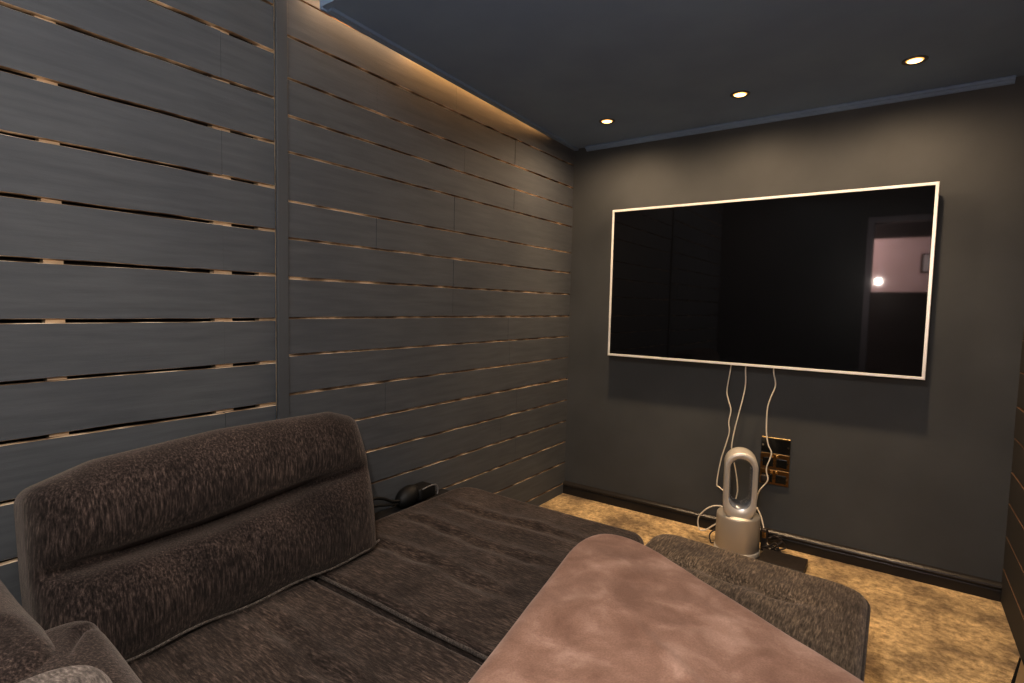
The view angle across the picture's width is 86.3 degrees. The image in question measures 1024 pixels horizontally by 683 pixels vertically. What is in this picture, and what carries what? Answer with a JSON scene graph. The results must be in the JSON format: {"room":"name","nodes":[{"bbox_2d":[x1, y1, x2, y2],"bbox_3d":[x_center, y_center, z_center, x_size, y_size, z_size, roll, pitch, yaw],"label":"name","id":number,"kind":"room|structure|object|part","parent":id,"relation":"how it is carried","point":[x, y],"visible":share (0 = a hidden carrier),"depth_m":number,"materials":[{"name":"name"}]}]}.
{"room":"home theater room","nodes":[
{"label":"home theater room","id":0,"kind":"room"},
{"bbox_2d":[0,0,573,605],"bbox_3d":[-0.734,-0.257,2.087,0.051,2.734,3.820,4,5,35],"label":"wall","id":1,"kind":"structure","parent":0,"point":[430,224],"depth_m":1.85,"materials":[{"name":"wood"}]},
{"bbox_2d":[274,0,288,418],"bbox_3d":[-0.811,-0.248,1.927,0.014,2.734,0.042,4,5,35],"label":"trim","id":2,"kind":"structure","parent":1,"relation":"attached to","point":[280,6],"depth_m":1.91,"materials":[{"name":"grey wood"}]},
{"bbox_2d":[322,0,346,9],"bbox_3d":[0.656,-1.296,0.974,3.196,0.448,0.025,4,5,35],"label":"trim","id":3,"kind":"structure","parent":1,"relation":"attached to","point":[327,4],"depth_m":1.88,"materials":[{"name":"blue paint"}]},
{"bbox_2d":[320,0,578,150],"bbox_3d":[-0.116,-1.221,2.725,0.033,0.044,1.987,4,5,33],"label":"trim","id":4,"kind":"structure","parent":1,"relation":"attached to","point":[333,12],"depth_m":2.35,"materials":[{"name":"blue paint"}]},
{"bbox_2d":[333,0,1023,148],"bbox_3d":[1.188,-1.135,1.823,3.283,0.030,1.960,4,5,35],"label":"ceiling","id":5,"kind":"structure","parent":0,"point":[650,67],"depth_m":2.16,"materials":[{"name":"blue paint"}]},
{"bbox_2d":[599,118,614,123],"bbox_3d":[0.524,-1.212,3.012,0.090,0.007,0.090,4,5,35],"label":"recessed light","id":6,"kind":"object","parent":5,"relation":"in","point":[605,120],"visible":1,"depth_m":3.00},
{"bbox_2d":[730,90,749,97],"bbox_3d":[1.083,-1.171,2.594,0.090,0.007,0.090,4,5,35],"label":"recessed light","id":7,"kind":"object","parent":5,"relation":"in","point":[743,93],"visible":1,"depth_m":2.58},
{"bbox_2d":[901,55,928,65],"bbox_3d":[1.626,-1.133,2.205,0.090,0.007,0.090,4,5,35],"label":"recessed light","id":8,"kind":"object","parent":5,"relation":"in","point":[914,60],"visible":1,"depth_m":2.20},
{"bbox_2d":[540,493,1020,682],"bbox_3d":[0.086,1.299,0.251,4.000,0.086,6.400,4,5,35],"label":"floor","id":9,"kind":"structure","parent":0,"point":[919,632],"depth_m":2.27,"materials":[{"name":"beige carpet"}]},
{"bbox_2d":[0,412,643,682],"bbox_3d":[-0.495,0.713,1.510,1.082,0.888,2.134,4,5,35],"label":"sofa","id":10,"kind":"object","parent":9,"relation":"on","point":[260,552],"visible":0.98,"depth_m":1.44,"materials":[{"name":"black fabric"}]},
{"bbox_3d":[-1.109,0.727,0.985,0.660,0.475,0.388,4,5,35],"label":"armrest","id":11,"kind":"part","parent":10,"relation":"part of","materials":[{"name":"brown fabric"}]},
{"bbox_2d":[14,412,375,659],"bbox_3d":[-0.811,0.495,1.600,0.297,0.478,0.945,4,5,35],"label":"cushion","id":12,"kind":"object","parent":10,"relation":"on","point":[164,547],"depth_m":1.42,"materials":[{"name":"brown fabric"}]},
{"bbox_2d":[128,578,481,682],"bbox_3d":[-0.678,0.842,1.200,0.932,0.165,0.906,4,5,35],"label":"seat cushion","id":13,"kind":"object","parent":10,"relation":"on","point":[305,631],"depth_m":1.35,"materials":[{"name":"brown fabric"}]},
{"bbox_2d":[373,481,438,507],"bbox_3d":[-0.492,0.679,2.352,0.094,0.099,0.418,4,5,35],"label":"headset","id":14,"kind":"object","parent":10,"relation":"on","point":[408,495],"visible":0.85,"depth_m":2.38,"materials":[{"name":"black plastic"}]},
{"bbox_3d":[-0.866,0.905,1.853,0.104,0.295,1.950,4,5,35],"label":"rail","id":15,"kind":"part","parent":10,"relation":"part of","materials":[{"name":"black fabric"}]},
{"bbox_2d":[309,487,643,664],"bbox_3d":[-0.128,0.801,1.978,0.932,0.168,0.954,4,5,35],"label":"cushion","id":16,"kind":"object","parent":10,"relation":"on","point":[457,568],"depth_m":1.80,"materials":[{"name":"brown fabric"}]},
{"bbox_2d":[714,447,759,558],"bbox_3d":[1.185,0.832,2.852,0.224,0.547,0.224,4,5,35],"label":"fan","id":17,"kind":"object","parent":9,"relation":"on","point":[737,530],"visible":0.91,"depth_m":2.78,"materials":[{"name":"silver metal"}]},
{"bbox_2d":[697,505,722,530],"bbox_3d":[1.104,0.976,3.009,0.164,0.169,0.017,4,4,31],"label":"cable","id":18,"kind":"object","parent":17,"relation":"attached to","point":[712,505],"visible":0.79,"depth_m":3.03,"materials":[{"name":"beige plastic"}]},
{"bbox_2d":[645,534,870,681],"bbox_3d":[0.569,0.967,1.546,0.702,0.425,0.990,4,5,35],"label":"footstool","id":19,"kind":"object","parent":9,"relation":"on","point":[832,619],"visible":0.35,"depth_m":1.64,"materials":[{"name":"grey fabric"}]},
{"bbox_2d":[760,528,767,550],"bbox_3d":[1.334,1.047,2.890,0.030,0.119,0.034,4,5,35],"label":"power adapter","id":20,"kind":"object","parent":9,"relation":"on","point":[764,531],"visible":0.69,"depth_m":2.88,"materials":[{"name":"grey plastic"}]},
{"bbox_2d":[757,507,770,549],"bbox_3d":[1.343,0.998,2.893,0.022,0.215,0.117,-2,5,-44],"label":"cable","id":21,"kind":"object","parent":9,"relation":"on","point":[757,507],"visible":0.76,"depth_m":2.90,"materials":[{"name":"beige plastic"}]},
{"bbox_2d":[760,535,786,552],"bbox_3d":[1.375,1.065,2.872,0.109,0.084,0.098,5,5,42],"label":"cable","id":22,"kind":"object","parent":9,"relation":"on","point":[774,548],"visible":0.82,"depth_m":2.86,"materials":[{"name":"grey plastic"}]},
{"bbox_2d":[758,548,807,572],"bbox_3d":[1.345,1.101,2.715,0.205,0.036,0.170,4,5,35],"label":"media box","id":23,"kind":"object","parent":9,"relation":"on","point":[795,563],"visible":0.68,"depth_m":2.71,"materials":[{"name":"black plastic"}]},
{"bbox_2d":[1011,658,1023,682],"bbox_3d":[1.752,1.174,1.911,0.082,0.016,0.340,4,5,35],"label":"mat","id":24,"kind":"object","parent":9,"relation":"on","point":[1018,677],"visible":1,"depth_m":1.92,"materials":[{"name":"black"}]},
{"bbox_3d":[0.019,1.006,0.773,0.694,0.426,0.892,4,5,35],"label":"footstool","id":25,"kind":"object","parent":9,"relation":"on","visible":0},
{"bbox_2d":[468,534,864,682],"bbox_3d":[0.337,0.704,0.919,1.144,0.148,1.421,4,5,35],"label":"cushion","id":26,"kind":"object","parent":25,"relation":"on","point":[615,609],"visible":1,"depth_m":1.18,"materials":[{"name":"pink fabric"}]},
{"bbox_2d":[564,76,1023,581],"bbox_3d":[1.348,-0.272,3.016,2.384,2.734,0.100,4,5,35],"label":"wall","id":27,"kind":"structure","parent":0,"point":[918,471],"depth_m":2.73,"materials":[{"name":"grey paint"}]},
{"bbox_2d":[608,181,939,379],"bbox_3d":[1.276,-0.316,2.959,1.590,0.897,0.071,4,5,35],"label":"television","id":28,"kind":"object","parent":27,"relation":"attached to","point":[839,281],"visible":1,"depth_m":2.83,"materials":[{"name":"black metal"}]},
{"bbox_2d":[716,365,731,490],"bbox_3d":[1.230,0.585,3.016,0.037,1.010,0.195,-2,5,-37],"label":"cable","id":29,"kind":"object","parent":28,"relation":"hanging from","point":[730,365],"visible":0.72,"depth_m":3.05,"materials":[{"name":"beige plastic"}]},
{"bbox_2d":[731,366,746,498],"bbox_3d":[1.257,0.586,3.018,0.039,1.011,0.083,-1,5,-32],"label":"cable","id":30,"kind":"object","parent":28,"relation":"hanging from","point":[745,366],"visible":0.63,"depth_m":3.02,"materials":[{"name":"beige plastic"}]},
{"bbox_2d":[757,368,775,498],"bbox_3d":[1.356,0.593,2.936,0.074,1.011,0.034,2,4,10],"label":"cable","id":31,"kind":"object","parent":28,"relation":"hanging from","point":[773,368],"visible":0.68,"depth_m":2.92,"materials":[{"name":"beige plastic"}]},
{"bbox_2d":[759,467,788,486],"bbox_3d":[1.415,0.733,2.950,0.143,0.083,0.016,4,5,35],"label":"wall socket","id":32,"kind":"object","parent":27,"relation":"attached to","point":[777,477],"visible":0.96,"depth_m":2.94,"materials":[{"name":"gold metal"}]},
{"bbox_2d":[761,474,769,482],"bbox_3d":[1.371,0.742,2.958,0.043,0.043,0.027,4,5,35],"label":"plug","id":33,"kind":"object","parent":32,"relation":"attached to","point":[763,476],"visible":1,"depth_m":2.95,"materials":[{"name":"grey plastic"}]},
{"bbox_2d":[775,475,785,484],"bbox_3d":[1.440,0.742,2.929,0.052,0.045,0.005,4,5,35],"label":"outlet","id":34,"kind":"object","parent":32,"relation":"attached to","point":[779,479],"depth_m":2.93,"materials":[{"name":"black plastic"}]},
{"bbox_2d":[760,451,789,471],"bbox_3d":[1.417,0.646,2.944,0.143,0.085,0.016,4,5,35],"label":"wall socket","id":35,"kind":"object","parent":27,"relation":"attached to","point":[778,461],"visible":0.95,"depth_m":2.94,"materials":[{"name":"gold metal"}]},
{"bbox_2d":[763,457,772,466],"bbox_3d":[1.387,0.652,2.962,0.052,0.047,0.005,4,5,35],"label":"outlet","id":36,"kind":"object","parent":35,"relation":"attached to","point":[765,459],"depth_m":2.96,"materials":[{"name":"black plastic"}]},
{"bbox_2d":[776,459,786,468],"bbox_3d":[1.442,0.655,2.923,0.052,0.047,0.005,4,5,35],"label":"outlet","id":37,"kind":"object","parent":35,"relation":"attached to","point":[780,463],"depth_m":2.92,"materials":[{"name":"black plastic"}]},
{"bbox_2d":[761,436,790,454],"bbox_3d":[1.420,0.559,2.940,0.143,0.083,0.011,4,5,35],"label":"wall socket","id":38,"kind":"object","parent":27,"relation":"attached to","point":[777,445],"visible":1,"depth_m":2.93,"materials":[{"name":"black plastic"}]},
{"bbox_2d":[563,481,1001,601],"bbox_3d":[1.262,1.052,3.069,2.234,0.083,0.024,4,5,35],"label":"baseboard","id":39,"kind":"structure","parent":27,"relation":"attached to","point":[948,579],"depth_m":2.80,"materials":[{"name":"black paint"}]},
{"bbox_2d":[585,75,1015,151],"bbox_3d":[1.311,-1.177,2.918,2.048,0.028,0.027,4,5,35],"label":"trim","id":40,"kind":"structure","parent":27,"relation":"attached to","point":[1008,80],"depth_m":2.74,"materials":[{"name":"blue paint"}]},
{"bbox_2d":[1001,328,1023,664],"bbox_3d":[1.966,-0.187,1.972,0.036,2.734,0.900,4,5,35],"label":"wall","id":41,"kind":"structure","parent":0,"point":[1012,591],"depth_m":2.25,"materials":[{"name":"grey"}]}
]}

